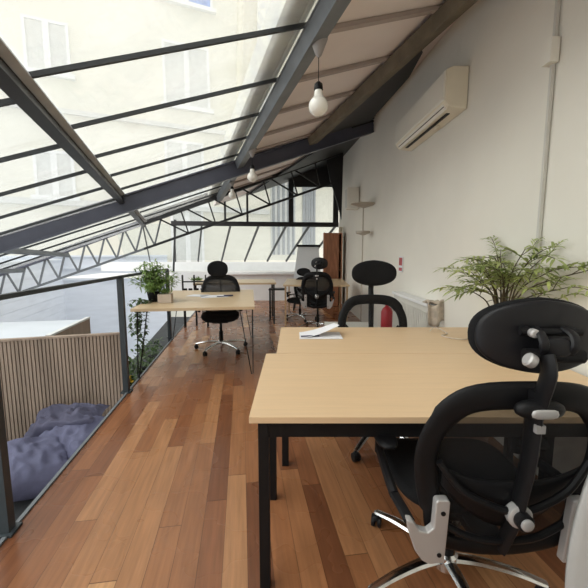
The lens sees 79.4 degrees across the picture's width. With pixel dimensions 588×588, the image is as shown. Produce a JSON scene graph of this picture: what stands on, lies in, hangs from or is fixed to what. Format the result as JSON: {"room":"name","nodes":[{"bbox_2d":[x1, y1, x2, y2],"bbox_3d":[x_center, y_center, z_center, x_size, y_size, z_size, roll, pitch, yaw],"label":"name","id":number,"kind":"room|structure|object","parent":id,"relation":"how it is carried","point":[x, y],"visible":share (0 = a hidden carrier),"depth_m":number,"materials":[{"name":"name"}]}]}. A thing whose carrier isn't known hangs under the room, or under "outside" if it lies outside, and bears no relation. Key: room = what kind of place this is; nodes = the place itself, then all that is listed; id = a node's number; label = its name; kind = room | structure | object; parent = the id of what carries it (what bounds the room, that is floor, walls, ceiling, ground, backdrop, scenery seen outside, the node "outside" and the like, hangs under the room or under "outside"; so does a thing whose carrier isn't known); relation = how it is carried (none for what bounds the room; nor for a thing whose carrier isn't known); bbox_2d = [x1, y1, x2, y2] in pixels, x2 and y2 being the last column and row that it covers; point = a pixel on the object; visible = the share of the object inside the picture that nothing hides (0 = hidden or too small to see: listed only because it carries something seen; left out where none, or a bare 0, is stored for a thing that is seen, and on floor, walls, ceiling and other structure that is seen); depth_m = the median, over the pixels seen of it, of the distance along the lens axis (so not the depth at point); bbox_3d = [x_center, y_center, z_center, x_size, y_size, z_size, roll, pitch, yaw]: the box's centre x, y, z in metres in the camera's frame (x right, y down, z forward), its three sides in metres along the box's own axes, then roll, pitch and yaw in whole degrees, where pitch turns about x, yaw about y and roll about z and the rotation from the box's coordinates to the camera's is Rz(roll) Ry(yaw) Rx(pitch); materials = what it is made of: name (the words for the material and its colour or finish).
{"room":"open-plan office","nodes":[
{"label":"open-plan office","id":0,"kind":"room"},
{"bbox_2d":[13,499,33,520],"bbox_3d":[-2.695,1.719,2.022,3.010,0.060,3.600,0,7,0],"label":"floor","id":1,"kind":"structure","parent":0,"point":[20,507],"depth_m":2.68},
{"bbox_2d":[7,435,67,501],"bbox_3d":[-2.099,1.394,2.869,0.581,0.442,0.521,-6,9,-39],"label":"floor cushion","id":2,"kind":"object","parent":1,"relation":"on","point":[33,462],"visible":0.61,"depth_m":2.73,"materials":[{"name":"purple fabric"}]},
{"bbox_2d":[0,317,122,441],"bbox_3d":[-3.186,0.964,3.694,2.886,1.195,1.234,-1,7,-11],"label":"enclosure","id":3,"kind":"object","parent":1,"relation":"on","point":[43,364],"visible":0.64,"depth_m":3.41,"materials":[{"name":"brown wood"}]},
{"bbox_2d":[39,415,103,458],"bbox_3d":[-1.984,1.319,3.176,0.609,0.408,0.485,2,7,14],"label":"floor cushion","id":4,"kind":"object","parent":1,"relation":"on","point":[72,437],"visible":0.22,"depth_m":3.05,"materials":[{"name":"purple fabric"}]},
{"bbox_2d":[23,403,109,437],"bbox_3d":[-2.110,1.163,3.264,0.661,0.278,0.362,0,7,-3],"label":"floor cushion","id":5,"kind":"object","parent":4,"relation":"on","point":[60,415],"visible":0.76,"depth_m":3.17,"materials":[{"name":"purple fabric"}]},
{"bbox_2d":[0,259,65,321],"bbox_3d":[-6.115,1.454,5.114,0.290,3.600,18.078,-2,7,-15],"label":"wall","id":6,"kind":"structure","parent":0,"point":[46,306],"depth_m":10.09,"materials":[{"name":"white paint"}]},
{"bbox_2d":[147,291,160,301],"bbox_3d":[-1.660,0.029,4.194,0.156,0.120,0.156,0,7,0],"label":"pot","id":7,"kind":"object","parent":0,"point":[151,295],"depth_m":4.14,"materials":[{"name":"black plastic"}]},
{"bbox_2d":[130,317,188,375],"bbox_3d":[-2.398,1.016,6.809,0.898,0.060,6.192,-1,7,-10],"label":"trim","id":8,"kind":"structure","parent":0,"point":[162,333],"depth_m":7.69,"materials":[{"name":"grey metal"}]},
{"bbox_2d":[129,368,136,386],"bbox_3d":[-1.909,1.094,3.980,0.367,0.468,0.355,0,7,0],"label":"potted shrub","id":9,"kind":"object","parent":8,"relation":"on","point":[132,379],"visible":0.16,"depth_m":3.98,"materials":[{"name":"green plant"}]},
{"bbox_2d":[128,354,148,385],"bbox_3d":[-1.998,1.024,4.510,0.420,0.479,0.371,0,7,0],"label":"potted shrub","id":10,"kind":"object","parent":8,"relation":"on","point":[133,364],"visible":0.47,"depth_m":4.48,"materials":[{"name":"green plant"}]},
{"bbox_2d":[130,347,159,374],"bbox_3d":[-2.095,0.966,4.994,0.394,0.478,0.331,-1,7,-11],"label":"potted shrub","id":11,"kind":"object","parent":8,"relation":"on","point":[147,353],"visible":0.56,"depth_m":4.96,"materials":[{"name":"green plant"}]},
{"bbox_2d":[144,338,165,363],"bbox_3d":[-2.178,0.904,5.551,0.359,0.467,0.322,-4,8,-28],"label":"potted shrub","id":12,"kind":"object","parent":8,"relation":"on","point":[157,340],"visible":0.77,"depth_m":5.53,"materials":[{"name":"green plant"}]},
{"bbox_2d":[171,271,322,300],"bbox_3d":[-0.955,-0.146,9.824,4.810,0.960,0.140,0,7,0],"label":"wall","id":13,"kind":"structure","parent":0,"point":[261,292],"depth_m":9.74,"materials":[{"name":"white paint"}]},
{"bbox_2d":[0,312,194,546],"bbox_3d":[-1.661,0.970,3.795,0.020,0.140,12.208,-1,7,-8],"label":"trim","id":14,"kind":"structure","parent":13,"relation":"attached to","point":[29,508],"depth_m":2.36,"materials":[{"name":"grey paint"}]},
{"bbox_2d":[66,262,322,277],"bbox_3d":[-2.400,-0.760,10.943,8.200,0.390,2.210,0,7,0],"label":"trim","id":15,"kind":"structure","parent":13,"relation":"attached to","point":[111,266],"depth_m":11.91,"materials":[{"name":"white paint"}]},
{"bbox_2d":[208,273,293,274],"bbox_3d":[-0.550,-0.551,9.674,3.600,0.035,0.100,0,7,0],"label":"trim","id":16,"kind":"structure","parent":13,"relation":"attached to","point":[208,273],"depth_m":9.63,"materials":[{"name":"white paint"}]},
{"bbox_2d":[171,165,338,271],"bbox_3d":[-1.060,-2.400,9.480,4.520,3.602,0.100,0,7,0],"label":"window","id":17,"kind":"structure","parent":13,"relation":"in","point":[300,181],"depth_m":9.48,"materials":[{"name":"black paint"}]},
{"bbox_2d":[0,301,565,587],"bbox_3d":[-0.414,0.989,3.797,3.679,0.160,12.232,0,7,-2],"label":"floor","id":18,"kind":"structure","parent":0,"point":[164,493],"depth_m":1.90,"materials":[{"name":"brown wood"}]},
{"bbox_2d":[130,290,254,377],"bbox_3d":[-1.165,0.419,4.634,1.280,0.760,1.720,-1,7,-7],"label":"table","id":19,"kind":"object","parent":18,"relation":"on","point":[244,299],"visible":0.89,"depth_m":3.97,"materials":[{"name":"brown wood"}]},
{"bbox_2d":[127,298,152,352],"bbox_3d":[-1.767,0.355,4.099,0.282,0.630,0.261,5,9,36],"label":"trailing ivy","id":20,"kind":"object","parent":19,"relation":"hanging from","point":[139,300],"visible":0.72,"depth_m":4.06,"materials":[{"name":"green plant"}]},
{"bbox_2d":[127,259,180,301],"bbox_3d":[-1.663,-0.161,4.128,0.654,0.512,0.608,0,7,0],"label":"potted plant","id":21,"kind":"object","parent":19,"relation":"on","point":[155,282],"visible":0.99,"depth_m":4.12,"materials":[{"name":"green plant"}]},
{"bbox_2d":[157,288,173,302],"bbox_3d":[-1.498,0.012,4.131,0.191,0.167,0.187,-1,7,-8],"label":"planter box","id":22,"kind":"object","parent":19,"relation":"on","point":[165,297],"visible":0.99,"depth_m":4.07,"materials":[{"name":"beige wood"}]},
{"bbox_2d":[188,294,227,297],"bbox_3d":[-1.140,0.028,4.677,0.582,0.004,0.381,0,7,0],"label":"loose papers","id":23,"kind":"object","parent":19,"relation":"on","point":[192,295],"visible":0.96,"depth_m":4.73,"materials":[{"name":"white paper"}]},
{"bbox_2d":[181,275,208,327],"bbox_3d":[-1.754,0.128,6.329,0.446,0.940,0.222,-1,7,-6],"label":"glass rack","id":24,"kind":"object","parent":18,"relation":"on","point":[194,278],"visible":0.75,"depth_m":6.27,"materials":[{"name":"black metal"}]},
{"bbox_2d":[194,261,247,356],"bbox_3d":[-1.010,0.157,4.921,0.728,1.222,0.858,-3,8,-26],"label":"office chair","id":25,"kind":"object","parent":18,"relation":"on","point":[218,281],"visible":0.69,"depth_m":5.13,"materials":[{"name":"black plastic"}]},
{"bbox_2d":[195,279,275,325],"bbox_3d":[-1.120,0.137,6.917,1.500,0.780,0.850,-1,7,-6],"label":"desk","id":26,"kind":"object","parent":18,"relation":"on","point":[272,282],"visible":0.67,"depth_m":6.60,"materials":[{"name":"brown wood"}]},
{"bbox_2d":[268,288,286,321],"bbox_3d":[-0.320,0.210,6.976,0.340,0.640,0.300,0,7,0],"label":"table","id":27,"kind":"object","parent":18,"relation":"on","point":[269,289],"visible":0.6,"depth_m":6.87,"materials":[{"name":"black metal"}]},
{"bbox_2d":[286,268,315,321],"bbox_3d":[0.150,-0.003,7.103,0.655,1.014,0.772,0,7,3],"label":"office chair","id":28,"kind":"object","parent":18,"relation":"on","point":[302,271],"visible":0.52,"depth_m":7.21,"materials":[{"name":"black plastic"}]},
{"bbox_2d":[293,245,320,310],"bbox_3d":[0.304,-0.393,8.285,0.693,1.507,0.483,0,7,-4],"label":"flipchart","id":29,"kind":"object","parent":18,"relation":"on","point":[306,254],"visible":0.6,"depth_m":8.22,"materials":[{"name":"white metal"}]},
{"bbox_2d":[283,279,349,326],"bbox_3d":[0.420,0.132,7.017,1.180,0.765,1.400,0,7,2],"label":"desk","id":30,"kind":"object","parent":18,"relation":"on","point":[339,283],"visible":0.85,"depth_m":6.53,"materials":[{"name":"brown wood"}]},
{"bbox_2d":[299,257,334,326],"bbox_3d":[0.393,0.003,6.026,0.674,1.260,0.853,-1,7,-9],"label":"office chair","id":31,"kind":"object","parent":18,"relation":"on","point":[317,291],"visible":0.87,"depth_m":5.71,"materials":[{"name":"black plastic"}]},
{"bbox_2d":[323,233,342,305],"bbox_3d":[0.950,-0.605,8.791,0.450,1.800,0.360,0,7,2],"label":"bookcase","id":32,"kind":"object","parent":18,"relation":"on","point":[332,242],"visible":0.73,"depth_m":8.59,"materials":[{"name":"red wood"}]},
{"bbox_2d":[324,322,377,326],"bbox_3d":[0.700,0.603,4.405,0.620,0.460,0.340,0,7,0],"label":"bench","id":33,"kind":"object","parent":18,"relation":"on","point":[349,324],"visible":0.2,"depth_m":4.37,"materials":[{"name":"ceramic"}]},
{"bbox_2d":[351,202,374,321],"bbox_3d":[1.180,-0.464,6.139,0.430,2.160,0.430,0,7,0],"label":"floor lamp","id":34,"kind":"object","parent":18,"relation":"on","point":[363,205],"visible":0.76,"depth_m":6.00,"materials":[{"name":"grey metal"}]},
{"bbox_2d":[338,260,407,461],"bbox_3d":[0.635,0.406,2.597,0.730,1.288,0.890,-2,7,-13],"label":"office chair","id":35,"kind":"object","parent":18,"relation":"on","point":[372,273],"visible":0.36,"depth_m":2.85,"materials":[{"name":"black plastic"}]},
{"bbox_2d":[277,327,476,465],"bbox_3d":[0.657,0.684,2.536,1.525,0.750,0.730,0,7,0],"label":"work table","id":36,"kind":"object","parent":18,"relation":"on","point":[356,340],"visible":0.35,"depth_m":2.40,"materials":[{"name":"brown wood"}]},
{"bbox_2d":[299,323,342,338],"bbox_3d":[0.190,0.258,2.578,0.300,0.083,0.247,0,7,0],"label":"paper stack","id":37,"kind":"object","parent":36,"relation":"on","point":[321,331],"visible":0.98,"depth_m":2.55,"materials":[{"name":"white paper"}]},
{"bbox_2d":[430,327,467,339],"bbox_3d":[1.113,0.286,2.559,0.140,0.033,0.319,-5,8,-35],"label":"charging cable","id":38,"kind":"object","parent":36,"relation":"on","point":[442,335],"visible":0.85,"depth_m":2.53,"materials":[{"name":"beige plastic"}]},
{"bbox_2d":[428,235,587,305],"bbox_3d":[1.164,-0.016,2.189,0.563,0.722,1.406,0,7,0],"label":"potted palm","id":39,"kind":"object","parent":36,"relation":"on","point":[506,278],"visible":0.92,"depth_m":2.11,"materials":[{"name":"green plant"}]},
{"bbox_2d":[381,305,392,326],"bbox_3d":[1.290,0.390,4.931,0.160,0.756,0.245,0,7,0],"label":"fire extinguisher","id":40,"kind":"object","parent":18,"relation":"on","point":[386,313],"visible":0.5,"depth_m":4.86,"materials":[{"name":"red metal"}]},
{"bbox_2d":[249,354,587,587],"bbox_3d":[0.631,0.778,1.762,1.597,0.750,0.820,0,7,0],"label":"work table","id":41,"kind":"object","parent":18,"relation":"on","point":[297,395],"visible":0.7,"depth_m":1.56,"materials":[{"name":"brown wood"}]},
{"bbox_2d":[368,297,587,587],"bbox_3d":[0.620,0.584,1.345,0.728,1.236,0.858,-2,7,-16],"label":"office chair","id":42,"kind":"object","parent":18,"relation":"on","point":[495,468],"visible":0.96,"depth_m":1.02,"materials":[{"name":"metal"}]},
{"bbox_2d":[565,475,587,587],"bbox_3d":[0.830,0.775,0.699,0.440,1.017,0.420,-1,7,-6],"label":"chair","id":43,"kind":"object","parent":18,"relation":"on","point":[576,570],"visible":1,"depth_m":0.77,"materials":[{"name":"plastic"}]},
{"bbox_2d":[213,0,456,205],"bbox_3d":[-0.206,-2.423,4.013,3.492,1.438,13.708,0,7,-2],"label":"ceiling","id":44,"kind":"structure","parent":0,"point":[344,48],"depth_m":3.13,"materials":[{"name":"beige wood"}]},
{"bbox_2d":[264,114,331,136],"bbox_3d":[0.022,-2.143,4.513,1.116,0.446,0.052,-3,7,-22],"label":"trim","id":45,"kind":"structure","parent":44,"relation":"attached to","point":[326,116],"depth_m":4.50,"materials":[{"name":"paint"}]},
{"bbox_2d":[278,89,356,113],"bbox_3d":[0.232,-2.088,3.858,1.116,0.446,0.052,-3,7,-22],"label":"trim","id":46,"kind":"structure","parent":44,"relation":"attached to","point":[303,105],"depth_m":3.82,"materials":[{"name":"paint"}]},
{"bbox_2d":[298,55,390,82],"bbox_3d":[0.441,-2.033,3.202,1.116,0.446,0.052,-3,7,-22],"label":"trim","id":47,"kind":"structure","parent":44,"relation":"attached to","point":[337,70],"depth_m":3.19,"materials":[{"name":"paint"}]},
{"bbox_2d":[330,4,442,33],"bbox_3d":[0.650,-1.978,2.547,1.116,0.446,0.052,-3,7,-22],"label":"trim","id":48,"kind":"structure","parent":44,"relation":"attached to","point":[345,26],"depth_m":2.53,"materials":[{"name":"paint"}]},
{"bbox_2d":[339,0,587,376],"bbox_3d":[1.552,-1.363,3.511,0.250,4.900,12.116,0,7,-2],"label":"wall","id":49,"kind":"structure","parent":0,"point":[477,177],"depth_m":2.72,"materials":[{"name":"white paint"}]},
{"bbox_2d":[0,117,374,253],"bbox_3d":[-2.585,-1.033,4.564,8.541,3.481,0.130,-3,7,-22],"label":"beam","id":50,"kind":"structure","parent":49,"relation":"attached to","point":[157,193],"depth_m":4.84,"materials":[{"name":"metal"}]},
{"bbox_2d":[0,268,25,273],"bbox_3d":[-4.775,-0.335,5.419,0.070,0.186,3.001,-2,7,-18],"label":"roof purlin","id":51,"kind":"structure","parent":50,"relation":"attached to","point":[19,270],"depth_m":6.34,"materials":[{"name":"grey paint"}]},
{"bbox_2d":[6,248,69,256],"bbox_3d":[-4.066,-0.657,5.674,0.070,0.186,3.001,-2,7,-18],"label":"roof purlin","id":52,"kind":"structure","parent":50,"relation":"attached to","point":[19,250],"depth_m":5.50,"materials":[{"name":"grey paint"}]},
{"bbox_2d":[0,57,145,227],"bbox_3d":[-1.490,-1.036,2.168,0.110,0.541,11.348,-2,7,-18],"label":"roof purlin","id":53,"kind":"structure","parent":50,"relation":"attached to","point":[11,85],"depth_m":2.05,"materials":[{"name":"paint"}]},
{"bbox_2d":[0,37,146,221],"bbox_3d":[-1.451,-1.092,2.178,0.052,0.432,11.344,-2,7,-18],"label":"flashing","id":54,"kind":"object","parent":53,"relation":"attached to","point":[6,54],"visible":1,"depth_m":2.00,"materials":[{"name":"grey metal"}]},
{"bbox_2d":[0,98,172,538],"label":"window","id":55,"kind":"structure","parent":50,"relation":"attached to","point":[7,101],"depth_m":2.94,"materials":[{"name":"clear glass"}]},
{"bbox_2d":[229,175,271,190],"bbox_3d":[-0.165,-2.809,8.098,2.972,1.145,0.052,-3,7,-22],"label":"trim","id":56,"kind":"structure","parent":49,"relation":"attached to","point":[271,175],"depth_m":7.79,"materials":[{"name":"paint"}]},
{"bbox_2d":[234,162,295,183],"bbox_3d":[-0.048,-2.712,7.410,2.773,1.070,0.052,-3,7,-22],"label":"trim","id":57,"kind":"structure","parent":49,"relation":"attached to","point":[263,173],"depth_m":7.22,"materials":[{"name":"paint"}]},
{"bbox_2d":[216,0,350,201],"bbox_3d":[0.008,-1.680,2.631,0.140,0.532,11.198,-2,7,-18],"label":"roof beam","id":58,"kind":"structure","parent":49,"relation":"attached to","point":[325,15],"depth_m":2.61,"materials":[{"name":"grey metal"}]},
{"bbox_2d":[29,22,306,217],"bbox_3d":[-0.759,-1.434,2.424,1.521,0.990,11.469,-2,7,-18],"label":"window","id":59,"kind":"structure","parent":58,"relation":"attached to","point":[40,73],"depth_m":2.51,"materials":[{"name":"grey metal"}]},
{"bbox_2d":[205,0,315,203],"bbox_3d":[-0.303,-1.857,3.077,0.243,0.618,12.311,-2,7,-18],"label":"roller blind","id":60,"kind":"object","parent":59,"relation":"attached to","point":[270,52],"visible":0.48,"depth_m":2.74,"materials":[{"name":"fabric"}]},
{"bbox_2d":[0,154,339,300],"bbox_3d":[-2.884,-1.506,7.766,7.975,3.640,0.120,-1,7,-9],"label":"roof truss","id":61,"kind":"object","parent":58,"relation":"attached to","point":[153,218],"visible":0.81,"depth_m":7.71,"materials":[{"name":"metal"}]},
{"bbox_2d":[229,181,235,198],"bbox_3d":[-1.069,-1.806,6.119,0.126,0.308,0.126,0,7,0],"label":"pendant bulb","id":62,"kind":"object","parent":58,"relation":"hanging from","point":[232,194],"visible":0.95,"depth_m":6.09,"materials":[{"name":"white glass"}]},
{"bbox_2d":[247,147,256,181],"bbox_3d":[-0.520,-1.606,4.407,0.126,0.418,0.126,0,7,0],"label":"pendant bulb","id":63,"kind":"object","parent":58,"relation":"hanging from","point":[252,176],"visible":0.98,"depth_m":4.38,"materials":[{"name":"white glass"}]},
{"bbox_2d":[309,37,327,116],"bbox_3d":[0.158,-1.397,2.283,0.126,0.478,0.126,0,7,0],"label":"pendant bulb","id":64,"kind":"object","parent":58,"relation":"hanging from","point":[318,105],"visible":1,"depth_m":2.26,"materials":[{"name":"white glass"}]},
{"bbox_2d":[314,81,322,90],"bbox_3d":[0.158,-1.331,2.291,0.060,0.080,0.060,0,7,0],"label":"socket","id":65,"kind":"object","parent":64,"relation":"attached to","point":[318,86],"depth_m":2.27,"materials":[{"name":"black plastic"}]},
{"bbox_2d":[247,120,373,194],"bbox_3d":[0.756,-2.954,7.971,2.677,1.031,4.234,-3,7,-22],"label":"trim","id":66,"kind":"structure","parent":49,"relation":"attached to","point":[344,147],"depth_m":7.79,"materials":[{"name":"black paint"}]},
{"bbox_2d":[255,115,375,152],"bbox_3d":[0.303,-2.421,5.345,2.175,0.845,0.052,-3,7,-22],"label":"trim","id":67,"kind":"structure","parent":49,"relation":"attached to","point":[310,134],"depth_m":5.16,"materials":[{"name":"paint"}]},
{"bbox_2d":[326,153,342,218],"bbox_3d":[0.920,-2.557,8.282,0.440,1.600,0.060,0,7,0],"label":"trim","id":68,"kind":"structure","parent":49,"relation":"attached to","point":[335,164],"depth_m":8.23,"materials":[{"name":"black paint"}]},
{"bbox_2d":[345,187,358,209],"bbox_3d":[1.164,-1.912,7.117,0.245,0.420,0.260,0,7,-2],"label":"wall speaker","id":69,"kind":"object","parent":49,"relation":"attached to","point":[351,193],"visible":1,"depth_m":6.99,"materials":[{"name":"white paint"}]},
{"bbox_2d":[345,189,346,207],"bbox_3d":[1.045,-1.912,7.113,0.006,0.360,0.200,0,7,-2],"label":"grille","id":70,"kind":"object","parent":69,"relation":"attached to","point":[346,189],"depth_m":7.05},
{"bbox_2d":[328,51,422,133],"bbox_3d":[1.141,-2.468,4.446,0.943,0.380,2.427,-2,7,-18],"label":"trim","id":71,"kind":"structure","parent":49,"relation":"attached to","point":[370,107],"depth_m":4.53,"materials":[{"name":"black paint"}]},
{"bbox_2d":[308,0,477,144],"bbox_3d":[1.527,-2.043,1.591,0.166,0.435,8.200,-2,7,-18],"label":"timber beam","id":72,"kind":"structure","parent":49,"relation":"attached to","point":[450,11],"depth_m":3.22,"materials":[{"name":"brown wood"}]},
{"bbox_2d":[399,256,402,271],"bbox_3d":[1.383,-0.386,4.587,0.010,0.200,0.140,0,7,-2],"label":"safety sign","id":73,"kind":"object","parent":49,"relation":"attached to","point":[400,257],"visible":1,"depth_m":4.58,"materials":[{"name":"white paper"}]},
{"bbox_2d":[399,258,401,270],"bbox_3d":[1.380,-0.386,4.587,0.004,0.170,0.110,0,7,-2],"label":"print","id":74,"kind":"object","parent":73,"relation":"attached to","point":[400,259],"depth_m":4.58},
{"bbox_2d":[392,291,436,326],"bbox_3d":[1.336,0.452,4.031,0.130,0.850,1.100,0,7,-2],"label":"radiator","id":75,"kind":"object","parent":49,"relation":"attached to","point":[416,311],"visible":0.44,"depth_m":3.84,"materials":[{"name":"metal"}]},
{"bbox_2d":[423,299,443,326],"bbox_3d":[1.359,0.176,3.444,0.164,0.260,0.183,0,7,-2],"label":"cloth","id":76,"kind":"object","parent":75,"relation":"hanging from","point":[435,313],"visible":0.99,"depth_m":3.39,"materials":[{"name":"beige fabric"}]},
{"bbox_2d":[395,66,468,150],"bbox_3d":[1.316,-1.776,3.558,0.203,0.352,1.280,0,7,-2],"label":"air conditioner","id":77,"kind":"object","parent":49,"relation":"attached to","point":[446,98],"visible":1,"depth_m":3.19,"materials":[{"name":"beige plastic"}]},
{"bbox_2d":[531,0,560,297],"bbox_3d":[1.443,-0.645,2.076,0.052,3.300,0.070,0,7,-2],"label":"conduit","id":78,"kind":"object","parent":49,"relation":"attached to","point":[551,47],"visible":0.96,"depth_m":2.02,"materials":[{"name":"plastic"}]},
{"label":"outside","id":79,"kind":"structure","parent":0,"visible":0},
{"bbox_2d":[0,0,338,353],"bbox_3d":[-7.999,-6.609,11.784,31.000,19.000,0.720,-3,8,-24],"label":"apartment building","id":80,"kind":"structure","parent":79,"point":[42,34],"depth_m":12.73,"materials":[{"name":"white paint"}]},
{"bbox_2d":[24,18,66,68],"bbox_3d":[-7.995,-7.979,11.451,1.094,1.500,0.025,-3,8,-24],"label":"window","id":81,"kind":"structure","parent":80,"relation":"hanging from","point":[45,41],"depth_m":11.40,"materials":[{"name":"white glass"}]},
{"bbox_2d":[36,152,72,195],"bbox_3d":[-8.045,-4.006,11.912,0.984,1.400,0.025,-3,8,-24],"label":"window","id":82,"kind":"structure","parent":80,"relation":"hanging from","point":[49,165],"depth_m":11.88,"materials":[{"name":"glass"}]},
{"bbox_2d":[167,142,202,201],"bbox_3d":[-4.170,-4.610,13.568,1.258,2.200,0.025,-3,8,-24],"label":"window","id":83,"kind":"structure","parent":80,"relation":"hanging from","point":[173,148],"depth_m":13.48,"materials":[{"name":"glass"}]},
{"bbox_2d":[164,42,207,108],"bbox_3d":[-4.005,-8.098,13.218,1.509,2.110,0.025,-3,8,-24],"label":"window","id":84,"kind":"structure","parent":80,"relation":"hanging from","point":[185,72],"depth_m":13.19,"materials":[{"name":"white glass"}]},
{"bbox_2d":[173,211,201,261],"bbox_3d":[-4.160,-2.228,13.862,1.061,2.000,0.025,-3,8,-24],"label":"window","id":85,"kind":"structure","parent":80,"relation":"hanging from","point":[187,246],"depth_m":13.86,"materials":[{"name":"glass"}]},
{"bbox_2d":[189,0,209,6],"bbox_3d":[-3.945,-11.546,12.826,1.750,1.850,0.025,-3,8,-24],"label":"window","id":86,"kind":"structure","parent":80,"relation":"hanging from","point":[202,3],"depth_m":13.09,"materials":[{"name":"glass"}]},
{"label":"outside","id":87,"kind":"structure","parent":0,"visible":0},
{"bbox_2d":[236,0,317,156],"bbox_3d":[2.152,-10.836,15.069,9.383,11.400,1.050,-3,8,-24],"label":"building","id":88,"kind":"structure","parent":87,"point":[251,14],"depth_m":13.15,"materials":[{"name":"metal"}]},
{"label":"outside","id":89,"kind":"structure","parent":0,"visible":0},
{"bbox_2d":[143,226,335,261],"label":"window","id":90,"kind":"structure","parent":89,"point":[257,228],"depth_m":10.55,"materials":[{"name":"paint"}]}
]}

